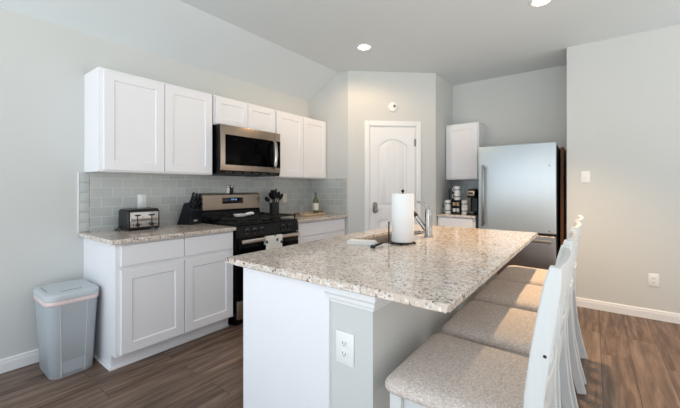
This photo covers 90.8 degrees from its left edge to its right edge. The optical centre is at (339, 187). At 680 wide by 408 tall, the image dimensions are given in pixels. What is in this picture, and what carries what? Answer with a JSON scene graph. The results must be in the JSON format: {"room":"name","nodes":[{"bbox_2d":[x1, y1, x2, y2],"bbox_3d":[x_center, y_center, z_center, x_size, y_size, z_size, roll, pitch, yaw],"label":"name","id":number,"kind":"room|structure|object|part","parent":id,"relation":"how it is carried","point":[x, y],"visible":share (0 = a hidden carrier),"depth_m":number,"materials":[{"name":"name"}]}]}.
{"room":"kitchen","nodes":[
{"label":"kitchen","id":0,"kind":"room"},
{"bbox_2d":[0,7,308,358],"bbox_3d":[-1.843,0.017,2.959,0.120,2.470,4.700,0,0,37],"label":"wall","id":1,"kind":"structure","parent":0,"point":[44,65],"depth_m":2.45,"materials":[{"name":"paint"}]},
{"bbox_2d":[0,349,38,373],"bbox_3d":[-2.607,1.206,1.836,0.014,0.092,1.988,0,0,37],"label":"baseboard","id":2,"kind":"structure","parent":1,"relation":"attached to","point":[7,364],"depth_m":2.33,"materials":[{"name":"white wood"}]},
{"bbox_2d":[84,67,211,175],"bbox_3d":[-1.605,-0.504,2.905,0.325,0.767,0.918,0,0,37],"label":"upper cabinet","id":3,"kind":"object","parent":1,"relation":"attached to","point":[133,124],"visible":1,"depth_m":2.69,"materials":[{"name":"white paint"}]},
{"bbox_3d":[-1.611,-0.502,2.644,0.020,0.739,0.436,0,0,37],"label":"door","id":4,"kind":"part","parent":3,"relation":"part of","materials":[{"name":"white paint"}]},
{"bbox_3d":[-1.344,-0.502,2.997,0.020,0.739,0.436,0,0,37],"label":"door","id":5,"kind":"part","parent":3,"relation":"part of","materials":[{"name":"white paint"}]},
{"bbox_2d":[77,172,308,232],"bbox_3d":[-1.234,0.115,3.656,0.011,0.468,2.652,0,0,37],"label":"backsplash","id":6,"kind":"structure","parent":1,"relation":"attached to","point":[100,196],"depth_m":3.09,"materials":[{"name":"tile"}]},
{"bbox_3d":[-2.030,0.115,2.602,0.011,0.468,0.009,0,0,37],"label":"edge trim","id":7,"kind":"part","parent":6,"relation":"part of","materials":[{"name":"white tile"}]},
{"bbox_2d":[138,194,145,207],"bbox_3d":[-1.748,0.118,2.962,0.010,0.116,0.072,0,0,37],"label":"light switch","id":8,"kind":"object","parent":6,"relation":"attached to","point":[141,197],"visible":0.95,"depth_m":2.96,"materials":[{"name":"white plastic"}]},
{"bbox_2d":[283,193,286,202],"bbox_3d":[-0.712,0.134,4.335,0.009,0.116,0.072,0,0,37],"label":"wall outlet","id":9,"kind":"object","parent":6,"relation":"attached to","point":[284,195],"visible":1,"depth_m":4.33,"materials":[{"name":"beige plastic"}]},
{"bbox_2d":[212,95,274,132],"bbox_3d":[-1.090,-0.746,3.587,0.325,0.283,0.766,0,0,37],"label":"upper cabinet","id":10,"kind":"object","parent":1,"relation":"attached to","point":[226,111],"visible":0.75,"depth_m":3.44,"materials":[{"name":"white paint"}]},
{"bbox_3d":[-1.078,-0.744,3.349,0.020,0.255,0.367,0,0,37],"label":"door","id":11,"kind":"part","parent":10,"relation":"part of","materials":[{"name":"white paint"}]},
{"bbox_2d":[211,124,279,176],"bbox_3d":[-1.021,-0.364,3.546,0.458,0.476,0.757,0,0,37],"label":"microwave","id":12,"kind":"object","parent":10,"relation":"attached to","point":[236,151],"visible":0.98,"depth_m":3.36,"materials":[{"name":"silver metal"}]},
{"bbox_3d":[-0.704,-0.359,3.643,0.069,0.318,0.036,0,0,37],"label":"handle","id":13,"kind":"part","parent":12,"relation":"part of","materials":[{"name":"silver metal"}]},
{"bbox_3d":[-0.688,-0.364,3.708,0.004,0.290,0.072,0,0,37],"label":"control panel","id":14,"kind":"part","parent":12,"relation":"part of","materials":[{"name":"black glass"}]},
{"bbox_3d":[-0.853,-0.744,3.647,0.020,0.255,0.367,0,0,37],"label":"door","id":15,"kind":"part","parent":10,"relation":"part of","materials":[{"name":"white paint"}]},
{"bbox_2d":[258,110,325,178],"bbox_3d":[-0.583,-0.504,4.258,0.325,0.767,0.900,0,0,37],"label":"upper cabinet","id":16,"kind":"object","parent":1,"relation":"attached to","point":[302,139],"visible":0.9,"depth_m":4.13,"materials":[{"name":"white paint"}]},
{"bbox_3d":[-0.594,-0.502,3.990,0.020,0.739,0.438,0,0,37],"label":"door","id":17,"kind":"part","parent":16,"relation":"part of","materials":[{"name":"white paint"}]},
{"bbox_3d":[-0.327,-0.502,4.344,0.020,0.739,0.438,0,0,37],"label":"door","id":18,"kind":"part","parent":16,"relation":"part of","materials":[{"name":"white paint"}]},
{"bbox_2d":[93,324,228,370],"bbox_3d":[-1.513,1.243,2.824,0.570,0.018,0.933,0,0,37],"label":"trim","id":19,"kind":"structure","parent":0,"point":[99,360],"depth_m":2.50,"materials":[{"name":"white wood"}]},
{"bbox_2d":[309,71,347,234],"bbox_3d":[-0.138,-0.126,4.553,0.680,2.756,0.100,0,0,37],"label":"wall","id":20,"kind":"structure","parent":0,"point":[329,105],"depth_m":4.43,"materials":[{"name":"paint"}]},
{"bbox_2d":[309,178,345,214],"bbox_3d":[-0.177,0.115,4.515,0.646,0.468,0.008,0,0,37],"label":"backsplash","id":21,"kind":"structure","parent":20,"relation":"attached to","point":[331,193],"depth_m":4.48,"materials":[{"name":"tile"}]},
{"bbox_2d":[0,0,679,100],"bbox_3d":[0.593,-1.391,2.036,5.120,0.467,6.165,0,0,37],"label":"ceiling","id":22,"kind":"structure","parent":0,"point":[295,48],"depth_m":3.09,"materials":[{"name":"paint"}]},
{"bbox_2d":[356,44,371,50],"bbox_3d":[0.257,-1.500,3.585,0.170,0.008,0.170,0,0,37],"label":"recessed light","id":23,"kind":"object","parent":22,"relation":"in","point":[363,47],"visible":1,"depth_m":3.58,"materials":[{"name":"white plastic"}]},
{"bbox_2d":[529,0,552,6],"bbox_3d":[1.620,-1.500,2.702,0.170,0.008,0.170,0,0,37],"label":"recessed light","id":24,"kind":"object","parent":22,"relation":"in","point":[533,3],"visible":1,"depth_m":2.72,"materials":[{"name":"white plastic"}]},
{"bbox_2d":[0,306,679,407],"bbox_3d":[0.593,1.302,2.036,5.120,0.100,6.165,0,0,37],"label":"floor","id":25,"kind":"structure","parent":0,"point":[631,361],"depth_m":2.23,"materials":[{"name":"wood"}]},
{"bbox_2d":[33,279,98,379],"bbox_3d":[-1.915,0.969,2.346,0.394,0.565,0.304,0,0,37],"label":"trash can","id":26,"kind":"object","parent":25,"relation":"on","point":[65,333],"visible":0.97,"depth_m":2.23,"materials":[{"name":"grey plastic"}]},
{"bbox_2d":[33,292,98,306],"bbox_3d":[-1.915,0.751,2.346,0.389,0.030,0.301,0,0,37],"label":"trash bag","id":27,"kind":"object","parent":26,"relation":"in","point":[79,299],"visible":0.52,"depth_m":2.21,"materials":[{"name":"white plastic"}]},
{"bbox_3d":[-1.915,0.711,2.346,0.394,0.047,0.304,0,0,37],"label":"lid","id":28,"kind":"part","parent":26,"relation":"part of","materials":[{"name":"grey plastic"}]},
{"bbox_2d":[84,231,232,367],"bbox_3d":[-1.475,0.815,2.805,0.652,0.874,0.922,0,0,37],"label":"base cabinet","id":29,"kind":"object","parent":25,"relation":"on","point":[154,295],"visible":0.88,"depth_m":2.49,"materials":[{"name":"white paint"}]},
{"bbox_3d":[-1.352,0.465,2.443,0.020,0.142,0.436,0,0,37],"label":"drawer","id":30,"kind":"part","parent":29,"relation":"part of","materials":[{"name":"white paint"}]},
{"bbox_3d":[-1.352,0.848,2.443,0.020,0.573,0.436,0,0,37],"label":"door","id":31,"kind":"part","parent":29,"relation":"part of","materials":[{"name":"white paint"}]},
{"bbox_2d":[78,223,235,244],"bbox_3d":[-1.476,0.363,2.784,0.676,0.030,0.964,0,0,37],"label":"countertop","id":32,"kind":"structure","parent":29,"relation":"on","point":[111,237],"depth_m":2.60,"materials":[{"name":"stone"}]},
{"bbox_2d":[115,207,159,230],"bbox_3d":[-1.706,0.260,2.800,0.245,0.176,0.303,0,0,37],"label":"toaster","id":33,"kind":"object","parent":32,"relation":"on","point":[129,219],"visible":1,"depth_m":2.74,"materials":[{"name":"black plastic"}]},
{"bbox_3d":[-1.609,0.260,2.760,0.009,0.124,0.218,0,0,37],"label":"panel","id":34,"kind":"part","parent":33,"relation":"part of","materials":[{"name":"silver metal"}]},
{"bbox_2d":[177,202,201,224],"bbox_3d":[-1.438,0.244,3.212,0.176,0.209,0.140,0,0,22],"label":"knife block","id":35,"kind":"object","parent":32,"relation":"on","point":[188,216],"visible":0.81,"depth_m":3.15,"materials":[{"name":"black wood"}]},
{"bbox_2d":[189,192,194,203],"bbox_3d":[-1.389,0.098,3.146,0.067,0.114,0.015,0,0,22],"label":"knife","id":36,"kind":"object","parent":35,"relation":"in","point":[193,193],"visible":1,"depth_m":3.14,"materials":[{"name":"black plastic"}]},
{"bbox_3d":[-1.085,0.465,2.796,0.020,0.142,0.436,0,0,37],"label":"drawer","id":37,"kind":"part","parent":29,"relation":"part of","materials":[{"name":"white paint"}]},
{"bbox_3d":[-1.085,0.848,2.796,0.020,0.573,0.436,0,0,37],"label":"door","id":38,"kind":"part","parent":29,"relation":"part of","materials":[{"name":"white paint"}]},
{"bbox_2d":[200,192,299,325],"bbox_3d":[-0.923,0.654,3.458,0.723,1.195,0.762,0,0,37],"label":"gas range","id":39,"kind":"object","parent":25,"relation":"on","point":[249,235],"visible":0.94,"depth_m":3.33,"materials":[{"name":"black metal"}]},
{"bbox_3d":[-1.181,0.289,3.653,0.075,0.115,0.762,0,0,37],"label":"trim","id":40,"kind":"part","parent":39,"relation":"part of","materials":[{"name":"black metal"}]},
{"bbox_3d":[-0.685,1.095,3.278,0.030,0.163,0.754,0,0,37],"label":"drawer","id":41,"kind":"part","parent":39,"relation":"part of","materials":[{"name":"silver metal"}]},
{"bbox_2d":[233,212,253,216],"bbox_3d":[-0.955,0.260,3.314,0.091,0.044,0.194,0,0,43],"label":"spoon rest","id":42,"kind":"object","parent":39,"relation":"on","point":[247,213],"visible":1,"depth_m":3.30,"materials":[{"name":"white ceramic"}]},
{"bbox_2d":[201,216,296,226],"bbox_3d":[-0.918,0.338,3.454,0.585,0.016,0.762,0,0,37],"label":"cooktop","id":43,"kind":"object","parent":39,"relation":"in","point":[263,222],"depth_m":3.27,"materials":[{"name":"black metal"}]},
{"bbox_3d":[-0.684,0.734,3.278,0.032,0.545,0.754,0,0,37],"label":"oven door","id":44,"kind":"part","parent":39,"relation":"part of","materials":[{"name":"black glass"}]},
{"bbox_3d":[-0.686,0.399,3.279,0.039,0.105,0.762,0,0,37],"label":"control panel","id":45,"kind":"part","parent":39,"relation":"part of","materials":[{"name":"black metal"}]},
{"bbox_3d":[-0.671,0.508,3.268,0.004,0.088,0.738,0,0,37],"label":"door trim","id":46,"kind":"part","parent":39,"relation":"part of","materials":[{"name":"metal"}]},
{"bbox_3d":[-0.654,0.483,3.255,0.049,0.033,0.722,0,0,37],"label":"handle","id":47,"kind":"part","parent":39,"relation":"part of","materials":[{"name":"metal"}]},
{"bbox_2d":[264,234,281,249],"bbox_3d":[-0.643,0.546,3.239,0.039,0.172,0.200,0,0,37],"label":"kitchen towel","id":48,"kind":"object","parent":39,"relation":"hanging from","point":[273,241],"visible":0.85,"depth_m":3.22,"materials":[{"name":"fabric"}]},
{"bbox_2d":[296,217,344,243],"bbox_3d":[-0.453,0.815,4.158,0.652,0.874,0.898,0,0,37],"label":"base cabinet","id":49,"kind":"object","parent":25,"relation":"on","point":[321,229],"visible":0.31,"depth_m":3.92,"materials":[{"name":"white paint"}]},
{"bbox_3d":[-0.329,0.848,3.798,0.020,0.573,0.419,0,0,37],"label":"door","id":50,"kind":"part","parent":49,"relation":"part of","materials":[{"name":"white paint"}]},
{"bbox_2d":[283,214,347,222],"bbox_3d":[-0.443,0.363,4.152,0.676,0.030,0.908,0,0,37],"label":"countertop","id":51,"kind":"structure","parent":49,"relation":"on","point":[300,219],"depth_m":3.97,"materials":[{"name":"stone"}]},
{"bbox_2d":[269,202,278,215],"bbox_3d":[-0.788,0.263,4.023,0.117,0.170,0.117,0,0,37],"label":"utensil crock","id":52,"kind":"object","parent":51,"relation":"on","point":[274,208],"visible":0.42,"depth_m":3.98,"materials":[{"name":"black ceramic"}]},
{"bbox_2d":[269,192,274,202],"bbox_3d":[-0.791,0.187,3.993,0.081,0.266,0.102,0,0,37],"label":"spoon","id":53,"kind":"object","parent":52,"relation":"in","point":[271,195],"visible":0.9,"depth_m":3.97,"materials":[{"name":"black plastic"}]},
{"bbox_2d":[272,191,277,202],"bbox_3d":[-0.787,0.182,4.002,0.073,0.276,0.075,0,0,37],"label":"slotted spoon","id":54,"kind":"object","parent":52,"relation":"in","point":[273,192],"visible":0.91,"depth_m":4.00,"materials":[{"name":"black plastic"}]},
{"bbox_2d":[292,211,325,215],"bbox_3d":[-0.393,0.329,4.282,0.264,0.039,0.474,0,0,37],"label":"serving tray","id":55,"kind":"object","parent":51,"relation":"on","point":[320,212],"visible":0.73,"depth_m":4.20,"materials":[{"name":"brown wood"}]},
{"bbox_2d":[313,192,318,213],"bbox_3d":[-0.317,0.199,4.381,0.075,0.278,0.075,0,0,37],"label":"wine bottle","id":56,"kind":"object","parent":55,"relation":"on","point":[315,200],"visible":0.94,"depth_m":4.36,"materials":[{"name":"green glass"}]},
{"bbox_3d":[-0.201,0.465,3.968,0.020,0.142,0.844,0,0,37],"label":"drawer","id":57,"kind":"part","parent":49,"relation":"part of","materials":[{"name":"white paint"}]},
{"bbox_3d":[-0.073,0.848,4.137,0.020,0.573,0.419,0,0,37],"label":"door","id":58,"kind":"part","parent":49,"relation":"part of","materials":[{"name":"white paint"}]},
{"bbox_2d":[243,267,496,407],"bbox_3d":[0.413,0.815,2.179,0.756,0.874,1.964,0,0,37],"label":"kitchen island","id":59,"kind":"object","parent":25,"relation":"on","point":[306,344],"visible":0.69,"depth_m":1.38,"materials":[{"name":"white paint"}]},
{"bbox_3d":[-0.252,0.815,1.480,0.537,0.874,0.018,0,0,37],"label":"panel","id":60,"kind":"part","parent":59,"relation":"part of","materials":[{"name":"white paint"}]},
{"bbox_2d":[341,339,347,346],"bbox_3d":[0.016,0.591,1.272,0.033,0.025,0.004,0,0,37],"label":"socket","id":61,"kind":"object","parent":59,"relation":"attached to","point":[344,342],"depth_m":1.27,"materials":[{"name":"white plastic"}]},
{"bbox_2d":[341,350,347,357],"bbox_3d":[0.016,0.630,1.272,0.033,0.025,0.004,0,0,37],"label":"socket","id":62,"kind":"object","parent":59,"relation":"attached to","point":[344,353],"depth_m":1.27,"materials":[{"name":"white plastic"}]},
{"bbox_2d":[336,329,353,367],"bbox_3d":[0.019,0.611,1.275,0.084,0.124,0.006,0,0,37],"label":"outlet","id":63,"kind":"object","parent":59,"relation":"attached to","point":[344,337],"depth_m":1.27,"materials":[{"name":"white plastic"}]},
{"bbox_2d":[225,224,537,313],"bbox_3d":[0.479,0.363,2.138,1.126,0.030,2.012,0,0,37],"label":"island countertop","id":64,"kind":"structure","parent":59,"relation":"on","point":[438,273],"depth_m":1.56,"materials":[{"name":"stone"}]},
{"bbox_2d":[346,239,376,244],"bbox_3d":[0.135,0.338,2.085,0.189,0.021,0.096,0,0,16],"label":"dishcloth","id":65,"kind":"object","parent":64,"relation":"on","point":[351,241],"visible":0.94,"depth_m":2.05,"materials":[{"name":"white fabric"}]},
{"bbox_2d":[370,242,383,247],"bbox_3d":[0.222,0.338,1.980,0.030,0.020,0.142,0,0,35],"label":"dish brush","id":66,"kind":"object","parent":64,"relation":"on","point":[380,243],"visible":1,"depth_m":1.96,"materials":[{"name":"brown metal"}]},
{"bbox_2d":[367,233,418,242],"bbox_3d":[0.398,0.464,2.475,0.310,0.172,0.770,0,0,37],"label":"sink","id":67,"kind":"object","parent":64,"relation":"in","point":[384,239],"visible":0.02,"depth_m":2.62,"materials":[{"name":"silver metal"}]},
{"bbox_2d":[388,189,415,244],"bbox_3d":[0.377,0.179,2.095,0.183,0.338,0.151,0,0,-6],"label":"paper towel holder","id":68,"kind":"object","parent":64,"relation":"on","point":[402,190],"visible":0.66,"depth_m":2.04,"materials":[{"name":"brown metal"}]},
{"bbox_3d":[0.313,0.274,2.050,0.051,0.138,0.013,0,0,-34],"label":"arm","id":69,"kind":"part","parent":68,"relation":"part of","materials":[{"name":"brown metal"}]},
{"bbox_2d":[392,193,413,242],"bbox_3d":[0.393,0.186,2.097,0.138,0.300,0.138,0,0,37],"label":"paper towel roll","id":70,"kind":"object","parent":68,"relation":"on","point":[402,203],"visible":1,"depth_m":2.04,"materials":[{"name":"paper"}]},
{"bbox_2d":[414,201,432,237],"bbox_3d":[0.582,0.222,2.386,0.166,0.253,0.069,0,0,37],"label":"faucet","id":71,"kind":"object","parent":64,"relation":"on","point":[427,227],"visible":0.91,"depth_m":2.34,"materials":[{"name":"silver metal"}]},
{"bbox_3d":[0.581,0.254,2.387,0.105,0.116,0.036,0,0,37],"label":"spout","id":72,"kind":"part","parent":71,"relation":"part of","materials":[{"name":"silver metal"}]},
{"bbox_3d":[0.592,0.127,2.379,0.100,0.063,0.028,0,0,37],"label":"lever","id":73,"kind":"part","parent":71,"relation":"part of","materials":[{"name":"silver metal"}]},
{"bbox_2d":[438,216,478,227],"bbox_3d":[1.669,0.815,4.542,0.480,0.874,0.630,0,0,37],"label":"base cabinet","id":74,"kind":"object","parent":25,"relation":"on","point":[442,221],"visible":0.23,"depth_m":4.27,"materials":[{"name":"white paint"}]},
{"bbox_2d":[437,213,478,217],"bbox_3d":[1.664,0.363,4.536,0.492,0.030,0.645,0,0,37],"label":"countertop","id":75,"kind":"structure","parent":74,"relation":"on","point":[440,214],"depth_m":4.28,"materials":[{"name":"stone"}]},
{"bbox_2d":[443,207,450,213],"bbox_3d":[1.453,0.303,4.513,0.084,0.090,0.102,0,0,-8],"label":"mug","id":76,"kind":"object","parent":75,"relation":"on","point":[447,209],"visible":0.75,"depth_m":4.47,"materials":[{"name":"white ceramic"}]},
{"bbox_2d":[444,200,450,206],"bbox_3d":[1.454,0.212,4.513,0.084,0.090,0.102,0,0,-2],"label":"mug","id":77,"kind":"object","parent":76,"relation":"on","point":[447,202],"visible":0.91,"depth_m":4.47,"materials":[{"name":"ceramic"}]},
{"bbox_2d":[449,189,453,199],"bbox_3d":[1.573,0.183,4.727,0.068,0.330,0.068,0,0,37],"label":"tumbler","id":78,"kind":"object","parent":75,"relation":"on","point":[451,192],"visible":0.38,"depth_m":4.70,"materials":[{"name":"clear glass"}]},
{"bbox_2d":[451,200,460,213],"bbox_3d":[1.547,0.256,4.440,0.112,0.185,0.110,0,0,37],"label":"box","id":79,"kind":"object","parent":75,"relation":"on","point":[459,201],"visible":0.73,"depth_m":4.41,"materials":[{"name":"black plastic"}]},
{"bbox_2d":[452,193,460,199],"bbox_3d":[1.550,0.118,4.439,0.084,0.090,0.102,0,0,-13],"label":"mug","id":80,"kind":"object","parent":79,"relation":"on","point":[457,196],"visible":0.97,"depth_m":4.40,"materials":[{"name":"ceramic"}]},
{"bbox_2d":[452,186,460,192],"bbox_3d":[1.550,0.027,4.439,0.084,0.090,0.102,0,0,-8],"label":"mug","id":81,"kind":"object","parent":80,"relation":"on","point":[457,189],"visible":0.98,"depth_m":4.40,"materials":[{"name":"ceramic"}]},
{"bbox_2d":[461,207,467,214],"bbox_3d":[1.628,0.303,4.363,0.084,0.090,0.102,0,0,-4],"label":"mug","id":82,"kind":"object","parent":75,"relation":"on","point":[464,211],"visible":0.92,"depth_m":4.34,"materials":[{"name":"ceramic"}]},
{"bbox_2d":[461,200,467,207],"bbox_3d":[1.627,0.212,4.363,0.084,0.090,0.102,0,0,2],"label":"mug","id":83,"kind":"object","parent":82,"relation":"on","point":[464,203],"visible":1,"depth_m":4.34,"materials":[{"name":"ceramic"}]},
{"bbox_2d":[466,189,478,214],"bbox_3d":[1.729,0.181,4.333,0.128,0.335,0.284,0,0,37],"label":"coffee maker","id":84,"kind":"object","parent":75,"relation":"on","point":[473,194],"visible":0.87,"depth_m":4.28,"materials":[{"name":"black plastic"}]},
{"bbox_2d":[385,244,571,407],"bbox_3d":[0.496,0.729,1.161,0.538,1.054,0.489,0,0,37],"label":"bar stool","id":85,"kind":"object","parent":25,"relation":"on","point":[446,371],"visible":1,"depth_m":1.07,"materials":[{"name":"beige fabric"}]},
{"bbox_3d":[0.194,0.967,1.123,0.042,0.570,0.042,0,0,37],"label":"leg","id":86,"kind":"part","parent":85,"relation":"part of","materials":[{"name":"white wood"}]},
{"bbox_3d":[0.458,0.655,1.190,0.442,0.054,0.489,0,0,37],"label":"seat","id":87,"kind":"part","parent":85,"relation":"part of","materials":[{"name":"fabric"}]},
{"bbox_3d":[0.542,0.729,0.875,0.120,1.054,0.030,0,0,37],"label":"post","id":88,"kind":"part","parent":85,"relation":"part of","materials":[{"name":"white wood"}]},
{"bbox_3d":[0.647,0.562,1.046,0.043,0.050,0.376,0,0,37],"label":"rail","id":89,"kind":"part","parent":85,"relation":"part of","materials":[{"name":"white wood"}]},
{"bbox_3d":[0.783,0.729,1.194,0.120,1.054,0.030,0,0,37],"label":"post","id":90,"kind":"part","parent":85,"relation":"part of","materials":[{"name":"white wood"}]},
{"bbox_3d":[0.676,0.265,1.024,0.051,0.123,0.376,0,0,37],"label":"rail","id":91,"kind":"part","parent":85,"relation":"part of","materials":[{"name":"white wood"}]},
{"bbox_2d":[442,229,577,407],"bbox_3d":[0.823,0.729,1.594,0.538,1.054,0.489,0,0,37],"label":"bar stool","id":92,"kind":"object","parent":25,"relation":"on","point":[508,329],"visible":0.54,"depth_m":1.54,"materials":[{"name":"beige fabric"}]},
{"bbox_3d":[0.785,0.655,1.623,0.442,0.054,0.489,0,0,37],"label":"seat","id":93,"kind":"part","parent":92,"relation":"part of","materials":[{"name":"fabric"}]},
{"bbox_3d":[0.974,0.562,1.480,0.043,0.050,0.376,0,0,37],"label":"rail","id":94,"kind":"part","parent":92,"relation":"part of","materials":[{"name":"white wood"}]},
{"bbox_3d":[0.870,0.729,1.308,0.120,1.054,0.030,0,0,37],"label":"post","id":95,"kind":"part","parent":92,"relation":"part of","materials":[{"name":"white wood"}]},
{"bbox_3d":[1.111,0.729,1.627,0.120,1.054,0.030,0,0,37],"label":"post","id":96,"kind":"part","parent":92,"relation":"part of","materials":[{"name":"white wood"}]},
{"bbox_3d":[1.003,0.265,1.458,0.051,0.123,0.376,0,0,37],"label":"rail","id":97,"kind":"part","parent":92,"relation":"part of","materials":[{"name":"white wood"}]},
{"bbox_2d":[479,142,559,275],"bbox_3d":[2.175,0.381,4.059,0.790,1.742,0.750,0,0,37],"label":"refrigerator","id":98,"kind":"object","parent":25,"relation":"on","point":[519,184],"visible":0.61,"depth_m":3.77,"materials":[{"name":"metal"}]},
{"bbox_3d":[1.704,0.092,3.984,0.028,0.720,0.062,0,0,37],"label":"handle","id":99,"kind":"part","parent":98,"relation":"part of","materials":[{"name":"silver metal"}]},
{"bbox_3d":[2.004,0.005,3.833,0.790,0.990,0.063,0,0,37],"label":"door","id":100,"kind":"part","parent":98,"relation":"part of","materials":[{"name":"metal"}]},
{"bbox_3d":[2.004,0.843,3.833,0.790,0.638,0.063,0,0,37],"label":"freezer drawer","id":101,"kind":"part","parent":98,"relation":"part of","materials":[{"name":"metal"}]},
{"bbox_3d":[1.987,0.579,3.776,0.670,0.035,0.052,0,0,37],"label":"handle","id":102,"kind":"part","parent":98,"relation":"part of","materials":[{"name":"silver metal"}]},
{"bbox_2d":[475,221,585,407],"bbox_3d":[1.153,0.729,2.030,0.538,1.054,0.489,0,0,37],"label":"bar stool","id":103,"kind":"object","parent":25,"relation":"on","point":[517,295],"visible":0.41,"depth_m":2.01,"materials":[{"name":"white wood"}]},
{"bbox_3d":[1.115,0.655,2.059,0.442,0.054,0.489,0,0,37],"label":"seat","id":104,"kind":"part","parent":103,"relation":"part of","materials":[{"name":"fabric"}]},
{"bbox_3d":[1.304,0.562,1.916,0.043,0.050,0.376,0,0,37],"label":"rail","id":105,"kind":"part","parent":103,"relation":"part of","materials":[{"name":"white wood"}]},
{"bbox_3d":[1.199,0.729,1.745,0.120,1.054,0.030,0,0,37],"label":"post","id":106,"kind":"part","parent":103,"relation":"part of","materials":[{"name":"white wood"}]},
{"bbox_3d":[1.440,0.729,2.064,0.120,1.054,0.030,0,0,37],"label":"post","id":107,"kind":"part","parent":103,"relation":"part of","materials":[{"name":"white wood"}]},
{"bbox_3d":[1.333,0.265,1.894,0.051,0.123,0.376,0,0,37],"label":"rail","id":108,"kind":"part","parent":103,"relation":"part of","materials":[{"name":"white wood"}]},
{"bbox_2d":[495,215,586,384],"bbox_3d":[1.472,0.729,2.453,0.538,1.054,0.489,0,0,37],"label":"bar stool","id":109,"kind":"object","parent":25,"relation":"on","point":[527,275],"visible":0.42,"depth_m":2.45,"materials":[{"name":"white wood"}]},
{"bbox_3d":[1.434,0.655,2.482,0.442,0.054,0.489,0,0,37],"label":"seat","id":110,"kind":"part","parent":109,"relation":"part of","materials":[{"name":"fabric"}]},
{"bbox_3d":[1.519,0.729,2.168,0.120,1.054,0.030,0,0,37],"label":"post","id":111,"kind":"part","parent":109,"relation":"part of","materials":[{"name":"white wood"}]},
{"bbox_3d":[1.760,0.729,2.487,0.120,1.054,0.030,0,0,37],"label":"post","id":112,"kind":"part","parent":109,"relation":"part of","materials":[{"name":"white wood"}]},
{"bbox_3d":[1.653,0.265,2.317,0.051,0.123,0.376,0,0,37],"label":"rail","id":113,"kind":"part","parent":109,"relation":"part of","materials":[{"name":"white wood"}]},
{"bbox_2d":[560,147,565,246],"bbox_3d":[2.642,0.394,3.971,0.032,1.715,0.328,0,0,37],"label":"wood panel","id":114,"kind":"object","parent":25,"relation":"on","point":[562,149],"visible":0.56,"depth_m":3.84,"materials":[{"name":"brown wood"}]},
{"bbox_2d":[348,71,435,233],"bbox_3d":[0.677,-0.126,4.410,1.161,2.756,0.100,0,0,-5],"label":"wall","id":115,"kind":"structure","parent":0,"point":[370,93],"depth_m":4.35,"materials":[{"name":"paint"}]},
{"bbox_2d":[364,120,420,230],"bbox_3d":[0.684,0.193,4.377,0.746,2.117,0.166,0,0,-5],"label":"door","id":116,"kind":"structure","parent":115,"relation":"in","point":[392,149],"depth_m":4.37,"materials":[{"name":"white wood"}]},
{"bbox_3d":[0.457,0.259,4.309,0.062,0.147,0.070,0,0,-5],"label":"knob","id":117,"kind":"part","parent":116,"relation":"part of","materials":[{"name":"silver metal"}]},
{"bbox_2d":[388,102,396,111],"bbox_3d":[0.685,-1.048,4.343,0.124,0.124,0.035,0,0,-5],"label":"smoke detector","id":118,"kind":"object","parent":115,"relation":"attached to","point":[392,106],"visible":1,"depth_m":4.34,"materials":[{"name":"white plastic"}]},
{"bbox_2d":[436,74,452,225],"bbox_3d":[1.421,-0.126,4.707,0.100,2.756,0.665,0,0,37],"label":"wall","id":119,"kind":"structure","parent":0,"point":[444,90],"depth_m":4.61,"materials":[{"name":"paint"}]},
{"bbox_2d":[453,65,566,238],"bbox_3d":[2.319,-0.126,4.520,1.760,2.756,0.120,0,0,37],"label":"wall","id":120,"kind":"structure","parent":0,"point":[530,107],"depth_m":4.43,"materials":[{"name":"paint"}]},
{"bbox_2d":[446,122,484,179],"bbox_3d":[1.744,-0.490,4.676,0.443,0.760,0.325,0,0,37],"label":"upper cabinet","id":121,"kind":"object","parent":120,"relation":"attached to","point":[463,141],"visible":0.92,"depth_m":4.54,"materials":[{"name":"white paint"}]},
{"bbox_2d":[453,180,478,211],"bbox_3d":[1.867,0.115,4.782,0.518,0.468,0.008,0,0,37],"label":"backsplash","id":122,"kind":"structure","parent":120,"relation":"attached to","point":[465,185],"depth_m":4.82,"materials":[{"name":"tile"}]},
{"bbox_2d":[567,24,679,313],"bbox_3d":[3.430,-0.126,3.231,2.033,2.756,0.599,0,0,37],"label":"wall","id":123,"kind":"structure","parent":0,"point":[623,92],"depth_m":3.31,"materials":[{"name":"paint"}]},
{"bbox_2d":[581,171,589,182],"bbox_3d":[2.563,-0.113,3.501,0.076,0.122,0.016,0,0,37],"label":"light switch","id":124,"kind":"object","parent":123,"relation":"attached to","point":[585,175],"visible":1,"depth_m":3.50,"materials":[{"name":"white plastic"}]},
{"bbox_2d":[576,297,679,323],"bbox_3d":[3.245,1.206,2.986,2.033,0.092,0.014,0,0,37],"label":"baseboard","id":125,"kind":"structure","parent":123,"relation":"attached to","point":[653,314],"depth_m":3.29,"materials":[{"name":"white wood"}]},
{"bbox_2d":[648,273,658,286],"bbox_3d":[2.982,0.879,3.188,0.076,0.122,0.009,0,0,37],"label":"wall outlet","id":126,"kind":"object","parent":123,"relation":"attached to","point":[653,279],"visible":1,"depth_m":3.19,"materials":[{"name":"white plastic"}]}
]}

